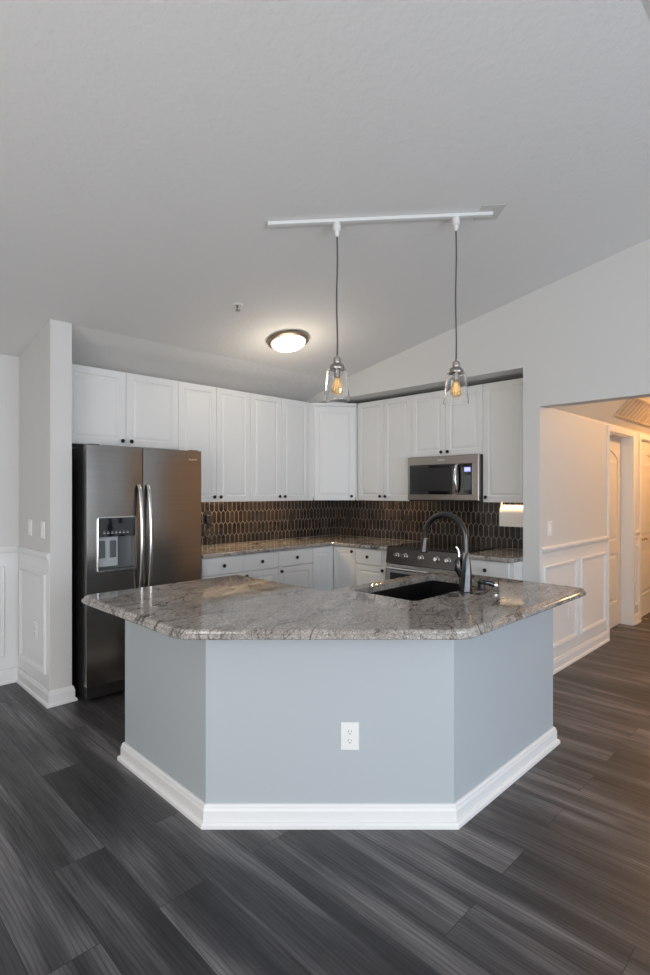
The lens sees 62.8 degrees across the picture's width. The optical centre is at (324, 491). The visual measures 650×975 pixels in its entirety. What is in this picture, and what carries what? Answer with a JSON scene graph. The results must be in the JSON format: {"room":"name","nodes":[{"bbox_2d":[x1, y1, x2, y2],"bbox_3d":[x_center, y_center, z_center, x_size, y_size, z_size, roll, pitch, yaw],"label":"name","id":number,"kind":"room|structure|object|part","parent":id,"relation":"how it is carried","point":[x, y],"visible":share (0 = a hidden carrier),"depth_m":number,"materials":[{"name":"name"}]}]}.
{"room":"kitchen","nodes":[
{"label":"kitchen","id":0,"kind":"room"},
{"bbox_2d":[0,354,18,670],"bbox_3d":[-4.203,0.205,2.344,5.371,2.490,0.140,0,0,-45],"label":"wall","id":1,"kind":"structure","parent":0,"point":[9,365],"depth_m":4.05,"materials":[{"name":"white paint"}]},
{"bbox_2d":[0,566,4,656],"bbox_3d":[-2.729,0.900,3.704,0.880,0.680,0.016,0,0,-45],"label":"trim","id":2,"kind":"structure","parent":1,"relation":"attached to","point":[2,568],"depth_m":4.00,"materials":[{"name":"white wood"}]},
{"bbox_2d":[0,667,17,685],"bbox_3d":[-3.699,1.397,2.730,3.830,0.105,0.028,0,0,-45],"label":"baseboard","id":3,"kind":"structure","parent":1,"relation":"attached to","point":[8,676],"depth_m":4.03,"materials":[{"name":"white wood"}]},
{"bbox_2d":[0,546,17,557],"bbox_3d":[-3.700,0.455,2.732,3.830,0.080,0.024,0,0,-45],"label":"trim","id":4,"kind":"structure","parent":1,"relation":"attached to","point":[11,551],"depth_m":4.03,"materials":[{"name":"white wood"}]},
{"bbox_2d":[0,557,18,669],"bbox_3d":[-3.709,0.915,2.738,3.826,0.850,0.003,0,0,-45],"label":"trim","id":5,"kind":"structure","parent":1,"relation":"attached to","point":[11,658],"depth_m":4.05,"materials":[{"name":"white wood"}]},
{"bbox_2d":[19,319,71,690],"bbox_3d":[-2.057,0.140,3.897,0.141,2.620,0.700,0,0,-45],"label":"wall","id":6,"kind":"structure","parent":0,"point":[45,366],"depth_m":3.68,"materials":[{"name":"white paint"}]},
{"bbox_2d":[28,519,31,535],"bbox_3d":[-2.160,0.260,3.893,0.010,0.116,0.072,0,0,-45],"label":"light switch","id":7,"kind":"object","parent":6,"relation":"attached to","point":[29,520],"visible":1,"depth_m":3.88,"materials":[{"name":"white plastic"}]},
{"bbox_2d":[16,546,49,564],"bbox_3d":[-2.116,0.455,3.838,0.024,0.080,0.700,0,0,-45],"label":"trim","id":8,"kind":"structure","parent":6,"relation":"attached to","point":[27,553],"depth_m":3.79,"materials":[{"name":"white wood"}]},
{"bbox_2d":[19,557,49,689],"bbox_3d":[-2.107,0.915,3.845,0.003,0.850,0.695,0,0,-45],"label":"trim","id":9,"kind":"structure","parent":6,"relation":"attached to","point":[32,585],"depth_m":3.81,"materials":[{"name":"white wood"}]},
{"bbox_2d":[41,522,44,538],"bbox_3d":[-1.962,0.265,3.695,0.010,0.116,0.072,0,0,-45],"label":"light switch","id":10,"kind":"object","parent":6,"relation":"attached to","point":[42,523],"visible":1,"depth_m":3.68,"materials":[{"name":"white plastic"}]},
{"bbox_2d":[16,667,77,708],"bbox_3d":[-2.047,1.397,3.887,0.197,0.105,0.728,0,0,-45],"label":"baseboard","id":11,"kind":"structure","parent":6,"relation":"attached to","point":[47,698],"depth_m":3.68,"materials":[{"name":"white wood"}]},
{"bbox_2d":[72,324,325,401],"bbox_3d":[-1.002,-1.083,4.849,2.697,0.173,0.545,0,0,-45],"label":"wall","id":12,"kind":"structure","parent":0,"point":[91,347],"depth_m":4.60,"materials":[{"name":"white paint"}]},
{"bbox_2d":[72,447,326,545],"bbox_3d":[-1.028,0.191,5.314,3.319,2.518,0.150,0,0,-45],"label":"wall","id":13,"kind":"structure","parent":0,"point":[72,447],"depth_m":5.55,"materials":[{"name":"white paint"}]},
{"bbox_2d":[72,364,177,449],"bbox_3d":[-1.675,-0.651,4.307,0.914,0.587,0.356,0,0,-45],"label":"upper cabinet","id":14,"kind":"object","parent":13,"relation":"attached to","point":[110,407],"visible":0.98,"depth_m":4.18,"materials":[{"name":"white wood"}]},
{"bbox_3d":[-1.738,-0.651,4.047,0.454,0.584,0.019,0,0,-45],"label":"door","id":15,"kind":"part","parent":14,"relation":"part of","materials":[{"name":"white wood"}]},
{"bbox_3d":[-1.415,-0.651,4.370,0.454,0.584,0.019,0,0,-45],"label":"door","id":16,"kind":"part","parent":14,"relation":"part of","materials":[{"name":"white wood"}]},
{"bbox_2d":[178,381,249,501],"bbox_3d":[-1.083,-0.428,4.899,0.760,1.034,0.356,0,0,-45],"label":"upper cabinet","id":17,"kind":"object","parent":13,"relation":"attached to","point":[214,422],"visible":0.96,"depth_m":4.81,"materials":[{"name":"white wood"}]},
{"bbox_3d":[-1.118,-0.427,4.667,0.380,1.032,0.019,0,0,-45],"label":"door","id":18,"kind":"part","parent":17,"relation":"part of","materials":[{"name":"white wood"}]},
{"bbox_3d":[-0.849,-0.427,4.936,0.374,1.032,0.019,0,0,-45],"label":"door","id":19,"kind":"part","parent":17,"relation":"part of","materials":[{"name":"white wood"}]},
{"bbox_2d":[201,500,335,545],"bbox_3d":[-0.661,0.300,5.569,2.220,0.418,0.008,0,0,-45],"label":"tile backsplash","id":20,"kind":"structure","parent":13,"relation":"attached to","point":[239,521],"depth_m":5.60,"materials":[{"name":"brown tile"}]},
{"bbox_2d":[203,511,212,543],"bbox_3d":[-1.120,0.338,5.066,0.104,0.316,0.054,0,0,-45],"label":"charger","id":21,"kind":"object","parent":20,"relation":"attached to","point":[207,514],"visible":1,"depth_m":5.07,"materials":[{"name":"black plastic"}]},
{"bbox_3d":[-1.128,0.245,5.091,0.075,0.130,0.006,0,0,-45],"label":"plate","id":22,"kind":"part","parent":21,"relation":"part of","materials":[{"name":"black plastic"}]},
{"bbox_3d":[-1.114,0.390,5.060,0.104,0.212,0.038,0,0,-45],"label":"cord","id":23,"kind":"part","parent":21,"relation":"part of","materials":[{"name":"black plastic"}]},
{"bbox_2d":[288,513,293,523],"bbox_3d":[-0.372,0.290,5.845,0.072,0.116,0.008,0,0,-45],"label":"wall outlet","id":24,"kind":"object","parent":20,"relation":"attached to","point":[290,515],"visible":1,"depth_m":5.84,"materials":[{"name":"black plastic"}]},
{"bbox_2d":[250,393,308,500],"bbox_3d":[-0.543,-0.428,5.439,0.767,1.034,0.356,0,0,-45],"label":"upper cabinet","id":25,"kind":"object","parent":13,"relation":"attached to","point":[279,427],"visible":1,"depth_m":5.31,"materials":[{"name":"white wood"}]},
{"bbox_3d":[-0.580,-0.427,5.205,0.382,1.032,0.019,0,0,-45],"label":"door","id":26,"kind":"part","parent":25,"relation":"part of","materials":[{"name":"white wood"}]},
{"bbox_3d":[-0.309,-0.427,5.476,0.379,1.032,0.019,0,0,-45],"label":"door","id":27,"kind":"part","parent":25,"relation":"part of","materials":[{"name":"white wood"}]},
{"bbox_2d":[307,403,357,500],"bbox_3d":[0.089,-0.427,5.875,0.742,1.035,0.633,0,0,-45],"label":"upper cabinet","id":28,"kind":"object","parent":13,"relation":"attached to","point":[333,427],"visible":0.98,"depth_m":5.65,"materials":[{"name":"white wood"}]},
{"bbox_3d":[0.104,-0.929,5.658,0.460,0.032,0.021,0,0,-6],"label":"rail","id":29,"kind":"part","parent":28,"relation":"part of","materials":[{"name":"white wood"}]},
{"bbox_2d":[0,0,649,377],"bbox_3d":[0.332,-1.369,0.156,8.690,1.233,9.750,0,0,-45],"label":"ceiling","id":30,"kind":"structure","parent":0,"point":[149,149],"depth_m":2.50,"materials":[{"name":"white paint"}]},
{"bbox_2d":[231,302,242,311],"bbox_3d":[-0.618,-1.297,3.743,0.080,0.050,0.079,0,0,-45],"label":"sprinkler","id":31,"kind":"object","parent":30,"relation":"attached to","point":[237,305],"visible":1,"depth_m":3.73,"materials":[{"name":"white metal"}]},
{"bbox_2d":[267,330,308,351],"bbox_3d":[-0.306,-1.236,4.407,0.350,0.124,0.344,0,0,-45],"label":"ceiling light","id":32,"kind":"object","parent":30,"relation":"attached to","point":[288,340],"visible":1,"depth_m":4.32,"materials":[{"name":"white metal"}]},
{"bbox_2d":[271,335,305,351],"bbox_3d":[-0.303,-1.218,4.404,0.288,0.087,0.283,0,0,-45],"label":"diffuser","id":33,"kind":"object","parent":32,"relation":"attached to","point":[281,343],"depth_m":4.33,"materials":[{"name":"white glass"}]},
{"bbox_2d":[268,204,505,227],"bbox_3d":[0.353,-1.535,2.983,1.342,0.186,0.129,0,0,-8],"label":"track rail","id":34,"kind":"object","parent":30,"relation":"attached to","point":[487,212],"visible":1,"depth_m":2.98,"materials":[{"name":"white metal"}]},
{"bbox_2d":[324,222,349,402],"bbox_3d":[0.067,-0.996,2.944,0.142,0.982,0.142,0,0,-45],"label":"pendant light","id":35,"kind":"object","parent":34,"relation":"hanging from","point":[336,388],"visible":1,"depth_m":2.91,"materials":[{"name":"white"}]},
{"bbox_3d":[0.067,-0.592,2.944,0.142,0.174,0.142,0,0,-45],"label":"lamp shade","id":36,"kind":"part","parent":35,"relation":"part of","materials":[{"name":"clear glass"}]},
{"bbox_3d":[0.067,-1.080,2.944,0.013,0.665,0.009,0,0,0],"label":"cord","id":37,"kind":"part","parent":35,"relation":"part of","materials":[{"name":"grey plastic"}]},
{"bbox_3d":[0.333,-1.528,2.978,1.276,0.165,0.027,0,0,-8],"label":"rail","id":38,"kind":"part","parent":34,"relation":"part of","materials":[{"name":"white metal"}]},
{"bbox_2d":[443,216,468,405],"bbox_3d":[0.747,-1.034,3.036,0.142,1.059,0.142,0,0,-45],"label":"pendant light","id":39,"kind":"object","parent":34,"relation":"hanging from","point":[456,390],"visible":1,"depth_m":3.00,"materials":[{"name":"white"}]},
{"bbox_3d":[0.747,-0.592,3.036,0.142,0.174,0.142,0,0,-45],"label":"lamp shade","id":40,"kind":"part","parent":39,"relation":"part of","materials":[{"name":"clear glass"}]},
{"bbox_3d":[0.747,-1.119,3.036,0.013,0.742,0.009,0,0,0],"label":"cord","id":41,"kind":"part","parent":39,"relation":"part of","materials":[{"name":"grey plastic"}]},
{"bbox_3d":[0.948,-1.609,3.063,0.142,0.037,0.129,0,0,-8],"label":"canopy plate","id":42,"kind":"part","parent":34,"relation":"part of","materials":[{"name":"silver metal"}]},
{"bbox_2d":[0,613,649,974],"bbox_3d":[1.556,1.500,2.263,13.400,0.100,11.000,0,0,-45],"label":"floor","id":43,"kind":"structure","parent":0,"point":[100,874],"depth_m":2.03,"materials":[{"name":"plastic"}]},
{"bbox_2d":[72,444,200,699],"bbox_3d":[-1.521,0.559,4.161,0.898,1.782,0.744,0,0,-45],"label":"refrigerator","id":44,"kind":"object","parent":43,"relation":"on","point":[136,512],"visible":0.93,"depth_m":3.81,"materials":[{"name":"silver metal"}]},
{"bbox_3d":[-1.548,0.421,3.772,0.149,0.208,0.024,0,0,-45],"label":"plate","id":45,"kind":"part","parent":44,"relation":"part of","materials":[{"name":"grey"}]},
{"bbox_3d":[-1.505,0.507,3.794,0.401,1.665,0.066,0,0,-45],"label":"freezer door","id":46,"kind":"part","parent":44,"relation":"part of","materials":[{"name":"silver metal"}]},
{"bbox_3d":[-1.477,0.249,3.777,0.260,0.131,0.010,0,0,-45],"label":"control panel","id":47,"kind":"part","parent":44,"relation":"part of","materials":[{"name":"black glass"}]},
{"bbox_3d":[-1.342,0.345,3.869,0.031,0.800,0.078,0,0,-45],"label":"handle","id":48,"kind":"part","parent":44,"relation":"part of","materials":[{"name":"silver metal"}]},
{"bbox_3d":[-1.293,0.345,3.919,0.031,0.800,0.078,0,0,-45],"label":"handle","id":49,"kind":"part","parent":44,"relation":"part of","materials":[{"name":"silver metal"}]},
{"bbox_3d":[-1.185,0.507,4.114,0.491,1.665,0.066,0,0,-45],"label":"fridge door","id":50,"kind":"part","parent":44,"relation":"part of","materials":[{"name":"silver metal"}]},
{"bbox_2d":[201,555,242,578],"bbox_3d":[-1.070,0.998,4.700,0.414,0.905,0.656,0,0,-45],"label":"base cabinet","id":51,"kind":"object","parent":43,"relation":"on","point":[215,567],"visible":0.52,"depth_m":4.48,"materials":[{"name":"white wood"}]},
{"bbox_3d":[-0.865,1.018,4.495,0.411,0.632,0.019,0,0,-45],"label":"door","id":52,"kind":"part","parent":51,"relation":"part of","materials":[{"name":"white wood"}]},
{"bbox_2d":[243,551,277,581],"bbox_3d":[-0.782,0.998,4.988,0.399,0.905,0.656,0,0,-45],"label":"base cabinet","id":53,"kind":"object","parent":43,"relation":"on","point":[264,565],"visible":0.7,"depth_m":4.79,"materials":[{"name":"white wood"}]},
{"bbox_3d":[-0.578,0.623,4.783,0.396,0.142,0.019,0,0,-45],"label":"drawer","id":54,"kind":"part","parent":53,"relation":"part of","materials":[{"name":"white wood"}]},
{"bbox_3d":[-0.578,1.018,4.783,0.396,0.632,0.019,0,0,-45],"label":"door","id":55,"kind":"part","parent":53,"relation":"part of","materials":[{"name":"white wood"}]},
{"bbox_2d":[277,548,312,588],"bbox_3d":[-0.486,0.998,5.284,0.440,0.905,0.656,0,0,-45],"label":"base cabinet","id":56,"kind":"object","parent":43,"relation":"on","point":[295,566],"visible":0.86,"depth_m":5.08,"materials":[{"name":"white wood"}]},
{"bbox_3d":[-0.281,0.623,5.080,0.437,0.142,0.019,0,0,-45],"label":"drawer","id":57,"kind":"part","parent":56,"relation":"part of","materials":[{"name":"white wood"}]},
{"bbox_3d":[-0.281,1.018,5.080,0.437,0.632,0.019,0,0,-45],"label":"door","id":58,"kind":"part","parent":56,"relation":"part of","materials":[{"name":"white wood"}]},
{"bbox_2d":[313,545,355,590],"bbox_3d":[0.111,0.998,5.689,0.973,0.905,0.927,0,0,-45],"label":"base cabinet","id":59,"kind":"object","parent":43,"relation":"on","point":[334,567],"visible":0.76,"depth_m":5.33,"materials":[{"name":"white wood"}]},
{"bbox_2d":[201,535,420,558],"bbox_3d":[-0.193,0.527,5.106,2.228,0.034,1.323,0,0,-45],"label":"countertop","id":60,"kind":"structure","parent":59,"relation":"on","point":[231,549],"depth_m":5.17,"materials":[{"name":"stone"}]},
{"bbox_3d":[-0.023,0.943,5.337,0.282,0.782,0.019,0,0,-45],"label":"door","id":61,"kind":"part","parent":59,"relation":"part of","materials":[{"name":"white wood"}]},
{"bbox_3d":[0.198,0.943,5.332,0.019,0.782,0.296,0,0,-45],"label":"door","id":62,"kind":"part","parent":59,"relation":"part of","materials":[{"name":"white wood"}]},
{"bbox_2d":[117,608,559,829],"bbox_3d":[0.117,1.012,2.973,1.890,0.876,1.620,0,0,-45],"label":"kitchen island","id":63,"kind":"object","parent":43,"relation":"on","point":[231,734],"visible":0.88,"depth_m":2.31,"materials":[{"name":"grey paint"}]},
{"bbox_2d":[82,570,585,639],"bbox_3d":[0.098,0.554,2.871,2.102,0.037,1.808,0,0,-45],"label":"island countertop","id":64,"kind":"structure","parent":63,"relation":"on","point":[233,607],"depth_m":2.43,"materials":[{"name":"stone"}]},
{"bbox_2d":[370,580,475,600],"bbox_3d":[0.569,0.682,3.034,0.825,0.216,0.465,0,0,-45],"label":"sink","id":65,"kind":"object","parent":64,"relation":"in","point":[432,588],"visible":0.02,"depth_m":3.36,"materials":[{"name":"black"}]},
{"bbox_2d":[419,512,472,593],"bbox_3d":[0.653,0.322,2.913,0.088,0.428,0.327,0,0,-45],"label":"kitchen faucet","id":66,"kind":"object","parent":64,"relation":"on","point":[462,565],"visible":1,"depth_m":2.82,"materials":[{"name":"grey metal"}]},
{"bbox_3d":[0.656,0.222,2.917,0.034,0.228,0.291,0,0,-45],"label":"spout","id":67,"kind":"part","parent":66,"relation":"part of","materials":[{"name":"grey metal"}]},
{"bbox_3d":[0.706,0.398,2.826,0.040,0.110,0.040,0,0,-45],"label":"handle","id":68,"kind":"part","parent":66,"relation":"part of","materials":[{"name":"grey metal"}]},
{"bbox_2d":[477,580,497,590],"bbox_3d":[0.886,0.507,2.909,0.113,0.058,0.052,0,0,-6],"label":"soap dispenser","id":69,"kind":"object","parent":64,"relation":"on","point":[481,583],"visible":1,"depth_m":2.90,"materials":[{"name":"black metal"}]},
{"bbox_3d":[0.117,1.402,2.973,1.890,0.096,1.620,0,0,-45],"label":"baseboard","id":70,"kind":"part","parent":63,"relation":"part of","materials":[{"name":"white wood"}]},
{"bbox_2d":[341,722,358,749],"bbox_3d":[0.108,1.061,2.311,0.080,0.120,0.008,0,0,0],"label":"wall outlet","id":71,"kind":"object","parent":63,"relation":"attached to","point":[349,730],"visible":1,"depth_m":2.31,"materials":[{"name":"white plastic"}]},
{"bbox_2d":[346,728,353,735],"bbox_3d":[0.108,1.042,2.308,0.033,0.033,0.002,0,0,0],"label":"socket","id":72,"kind":"object","parent":71,"relation":"attached to","point":[349,731],"depth_m":2.31,"materials":[{"name":"white plastic"}]},
{"bbox_2d":[346,737,353,744],"bbox_3d":[0.108,1.081,2.308,0.033,0.033,0.002,0,0,0],"label":"socket","id":73,"kind":"object","parent":71,"relation":"attached to","point":[349,740],"depth_m":2.31,"materials":[{"name":"white plastic"}]},
{"bbox_2d":[356,548,386,585],"bbox_3d":[0.663,0.998,5.319,0.716,0.905,0.374,0,0,-45],"label":"base cabinet","id":74,"kind":"object","parent":43,"relation":"on","point":[371,564],"visible":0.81,"depth_m":5.08,"materials":[{"name":"white wood"}]},
{"bbox_3d":[0.418,0.623,5.112,0.019,0.142,0.316,0,0,-45],"label":"drawer","id":75,"kind":"part","parent":74,"relation":"part of","materials":[{"name":"white wood"}]},
{"bbox_3d":[0.437,1.018,5.093,0.019,0.632,0.371,0,0,-45],"label":"door","id":76,"kind":"part","parent":74,"relation":"part of","materials":[{"name":"white wood"}]},
{"bbox_2d":[386,541,500,579],"bbox_3d":[1.069,0.975,4.877,0.748,0.949,0.774,0,0,-45],"label":"range","id":77,"kind":"object","parent":43,"relation":"on","point":[402,560],"visible":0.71,"depth_m":4.72,"materials":[{"name":"silver"}]},
{"bbox_3d":[0.821,0.693,4.630,0.048,0.024,0.690,0,0,-45],"label":"handle","id":78,"kind":"part","parent":77,"relation":"part of","materials":[{"name":"silver metal"}]},
{"bbox_3d":[0.853,0.944,4.661,0.042,0.573,0.764,0,0,-45],"label":"oven door","id":79,"kind":"part","parent":77,"relation":"part of","materials":[{"name":"silver metal"}]},
{"bbox_3d":[0.831,0.577,4.636,0.046,0.052,0.052,0,0,-45],"label":"knob","id":80,"kind":"part","parent":77,"relation":"part of","materials":[{"name":"silver metal"}]},
{"bbox_3d":[0.850,0.580,4.658,0.050,0.140,0.770,0,0,-45],"label":"control panel","id":81,"kind":"part","parent":77,"relation":"part of","materials":[{"name":"silver metal"}]},
{"bbox_3d":[0.944,0.577,4.522,0.046,0.052,0.052,0,0,-45],"label":"knob","id":82,"kind":"part","parent":77,"relation":"part of","materials":[{"name":"silver metal"}]},
{"bbox_2d":[387,541,500,553],"bbox_3d":[1.091,0.505,4.900,0.683,0.008,0.774,0,0,-45],"label":"cooktop","id":83,"kind":"object","parent":77,"relation":"in","point":[433,547],"depth_m":4.80,"materials":[{"name":"grey"}]},
{"bbox_3d":[1.022,0.577,4.445,0.046,0.052,0.052,0,0,-45],"label":"knob","id":84,"kind":"part","parent":77,"relation":"part of","materials":[{"name":"silver metal"}]},
{"bbox_2d":[470,559,522,579],"bbox_3d":[1.518,0.998,4.464,0.716,0.905,0.434,0,0,-45],"label":"base cabinet","id":85,"kind":"object","parent":43,"relation":"on","point":[514,570],"visible":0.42,"depth_m":4.18,"materials":[{"name":"white wood"}]},
{"bbox_2d":[461,548,522,562],"bbox_3d":[1.522,0.527,4.469,0.703,0.034,0.436,0,0,-45],"label":"countertop","id":86,"kind":"structure","parent":85,"relation":"on","point":[507,555],"depth_m":4.28,"materials":[{"name":"stone"}]},
{"bbox_2d":[307,238,649,548],"bbox_3d":[3.306,-0.167,2.889,0.620,3.235,9.410,0,0,-45],"label":"wall","id":87,"kind":"structure","parent":0,"point":[595,319],"depth_m":3.97,"materials":[{"name":"white paint"}]},
{"bbox_2d":[358,395,411,500],"bbox_3d":[0.695,-0.428,5.542,0.356,1.034,0.714,0,0,-45],"label":"upper cabinet","id":88,"kind":"object","parent":87,"relation":"attached to","point":[384,426],"visible":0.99,"depth_m":5.42,"materials":[{"name":"white wood"}]},
{"bbox_3d":[0.478,-0.427,5.561,0.019,1.032,0.349,0,0,-45],"label":"door","id":89,"kind":"part","parent":88,"relation":"part of","materials":[{"name":"white wood"}]},
{"bbox_3d":[0.726,-0.427,5.314,0.019,1.032,0.345,0,0,-45],"label":"door","id":90,"kind":"part","parent":88,"relation":"part of","materials":[{"name":"white wood"}]},
{"bbox_2d":[336,500,522,548],"bbox_3d":[1.027,0.300,5.457,0.008,0.418,2.534,0,0,-45],"label":"tile backsplash","id":91,"kind":"structure","parent":87,"relation":"attached to","point":[374,519],"depth_m":5.44,"materials":[{"name":"brown tile"}]},
{"bbox_2d":[347,512,351,521],"bbox_3d":[0.281,0.290,6.192,0.008,0.116,0.072,0,0,-45],"label":"wall outlet","id":92,"kind":"object","parent":91,"relation":"attached to","point":[349,514],"visible":1,"depth_m":6.18,"materials":[{"name":"black plastic"}]},
{"bbox_2d":[404,514,409,525],"bbox_3d":[0.864,0.295,5.609,0.008,0.116,0.072,0,0,-45],"label":"wall outlet","id":93,"kind":"object","parent":91,"relation":"attached to","point":[406,516],"visible":1,"depth_m":5.60,"materials":[{"name":"black plastic"}]},
{"bbox_2d":[412,384,482,457],"bbox_3d":[1.216,-0.638,5.021,0.356,0.613,0.758,0,0,-45],"label":"upper cabinet","id":94,"kind":"object","parent":87,"relation":"attached to","point":[438,429],"visible":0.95,"depth_m":4.91,"materials":[{"name":"white wood"}]},
{"bbox_3d":[0.983,-0.638,5.056,0.019,0.610,0.377,0,0,-45],"label":"door","id":95,"kind":"part","parent":94,"relation":"part of","materials":[{"name":"white wood"}]},
{"bbox_2d":[408,454,482,501],"bbox_3d":[1.178,-0.120,4.982,0.444,0.417,0.752,0,0,-45],"label":"microwave oven","id":96,"kind":"object","parent":94,"relation":"attached to","point":[453,478],"visible":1,"depth_m":4.82,"materials":[{"name":"silver metal"}]},
{"bbox_3d":[1.051,-0.116,4.874,0.005,0.277,0.669,0,0,-45],"label":"door glass","id":97,"kind":"part","parent":96,"relation":"part of","materials":[{"name":"black glass"}]},
{"bbox_3d":[1.163,-0.121,4.726,0.060,0.262,0.028,0,0,-45],"label":"handle","id":98,"kind":"part","parent":96,"relation":"part of","materials":[{"name":"silver metal"}]},
{"bbox_3d":[1.251,-0.638,4.788,0.019,0.610,0.375,0,0,-45],"label":"door","id":99,"kind":"part","parent":94,"relation":"part of","materials":[{"name":"white wood"}]},
{"bbox_2d":[483,378,522,502],"bbox_3d":[1.642,-0.427,4.595,0.356,1.035,0.448,0,0,-45],"label":"upper cabinet","id":100,"kind":"object","parent":87,"relation":"attached to","point":[502,400],"visible":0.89,"depth_m":4.51,"materials":[{"name":"white wood"}]},
{"bbox_2d":[499,502,522,526],"bbox_3d":[1.667,0.177,4.554,0.154,0.236,0.338,0,0,-45],"label":"paper towel roll","id":101,"kind":"object","parent":100,"relation":"attached to","point":[509,515],"visible":0.6,"depth_m":4.54,"materials":[{"name":"white paper"}]},
{"bbox_2d":[523,289,649,657],"bbox_3d":[3.457,-0.058,5.997,5.230,3.016,0.132,0,0,-45],"label":"wall","id":102,"kind":"structure","parent":0,"point":[565,454],"depth_m":4.30,"materials":[{"name":"white paint"}]},
{"bbox_2d":[548,521,551,535],"bbox_3d":[1.792,0.290,4.232,0.072,0.116,0.010,0,0,-45],"label":"light switch","id":103,"kind":"object","parent":102,"relation":"attached to","point":[549,522],"visible":1,"depth_m":4.22,"materials":[{"name":"white plastic"}]},
{"bbox_2d":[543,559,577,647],"bbox_3d":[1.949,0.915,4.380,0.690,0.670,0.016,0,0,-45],"label":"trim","id":104,"kind":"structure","parent":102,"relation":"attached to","point":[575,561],"depth_m":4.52,"materials":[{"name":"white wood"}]},
{"bbox_2d":[568,602,571,616],"bbox_3d":[2.080,1.000,4.517,0.072,0.116,0.008,0,0,-45],"label":"wall outlet","id":105,"kind":"object","parent":102,"relation":"attached to","point":[569,604],"visible":1,"depth_m":4.51,"materials":[{"name":"white plastic"}]},
{"bbox_2d":[540,544,606,658],"bbox_3d":[2.208,0.920,4.652,1.559,0.840,0.003,0,0,-45],"label":"trim","id":106,"kind":"structure","parent":102,"relation":"attached to","point":[593,568],"depth_m":4.68,"materials":[{"name":"white wood"}]},
{"bbox_2d":[540,536,609,557],"bbox_3d":[2.215,0.470,4.644,1.560,0.080,0.024,0,0,-45],"label":"trim","id":107,"kind":"structure","parent":102,"relation":"attached to","point":[558,549],"depth_m":4.53,"materials":[{"name":"white wood"}]},
{"bbox_2d":[553,612,640,674],"bbox_3d":[2.533,1.397,5.053,2.643,0.105,0.160,0,0,-45],"label":"baseboard","id":108,"kind":"structure","parent":102,"relation":"attached to","point":[576,653],"depth_m":4.68,"materials":[{"name":"white wood"}]},
{"bbox_2d":[610,436,620,628],"bbox_3d":[2.972,0.426,5.591,0.762,2.024,0.035,0,0,-45],"label":"door","id":109,"kind":"structure","parent":102,"relation":"in","point":[615,443],"depth_m":5.72,"materials":[{"name":"beige paint"}]},
{"bbox_2d":[607,425,634,638],"bbox_3d":[3.030,0.398,5.557,0.880,2.105,0.146,0,0,-45],"label":"trim","id":110,"kind":"structure","parent":102,"relation":"attached to","point":[627,437],"depth_m":5.79,"materials":[{"name":"white wood"}]},
{"bbox_2d":[635,544,638,605],"bbox_3d":[3.456,0.915,5.892,0.120,0.670,0.016,0,0,-45],"label":"trim","id":111,"kind":"structure","parent":102,"relation":"attached to","point":[636,545],"depth_m":5.88,"materials":[{"name":"white wood"}]},
{"bbox_2d":[635,530,640,537],"bbox_3d":[3.452,0.470,5.882,0.170,0.080,0.024,0,0,-45],"label":"light switch","id":112,"kind":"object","parent":102,"relation":"attached to","point":[637,533],"depth_m":5.87,"materials":[{"name":"white plastic"}]},
{"bbox_2d":[638,433,649,620],"bbox_3d":[3.789,0.398,6.316,0.914,2.105,0.146,0,0,-45],"label":"trim","id":113,"kind":"structure","parent":102,"relation":"attached to","point":[641,437],"depth_m":5.96,"materials":[{"name":"white"}]},
{"bbox_2d":[642,441,649,616],"bbox_3d":[3.822,0.426,6.282,0.762,2.024,0.092,0,0,-45],"label":"door","id":114,"kind":"structure","parent":102,"relation":"in","point":[645,445],"depth_m":6.25,"materials":[{"name":"beige paint"}]},
{"bbox_2d":[553,397,649,434],"bbox_3d":[4.469,-1.038,5.077,5.099,0.725,2.860,0,0,-45],"label":"ceiling","id":115,"kind":"structure","parent":0,"point":[605,412],"depth_m":5.01,"materials":[{"name":"beige paint"}]},
{"bbox_2d":[615,398,649,426],"bbox_3d":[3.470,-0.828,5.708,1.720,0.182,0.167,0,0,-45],"label":"ceiling vent","id":116,"kind":"object","parent":115,"relation":"in","point":[627,404],"visible":0.92,"depth_m":5.39,"materials":[{"name":"white metal"}]}
]}

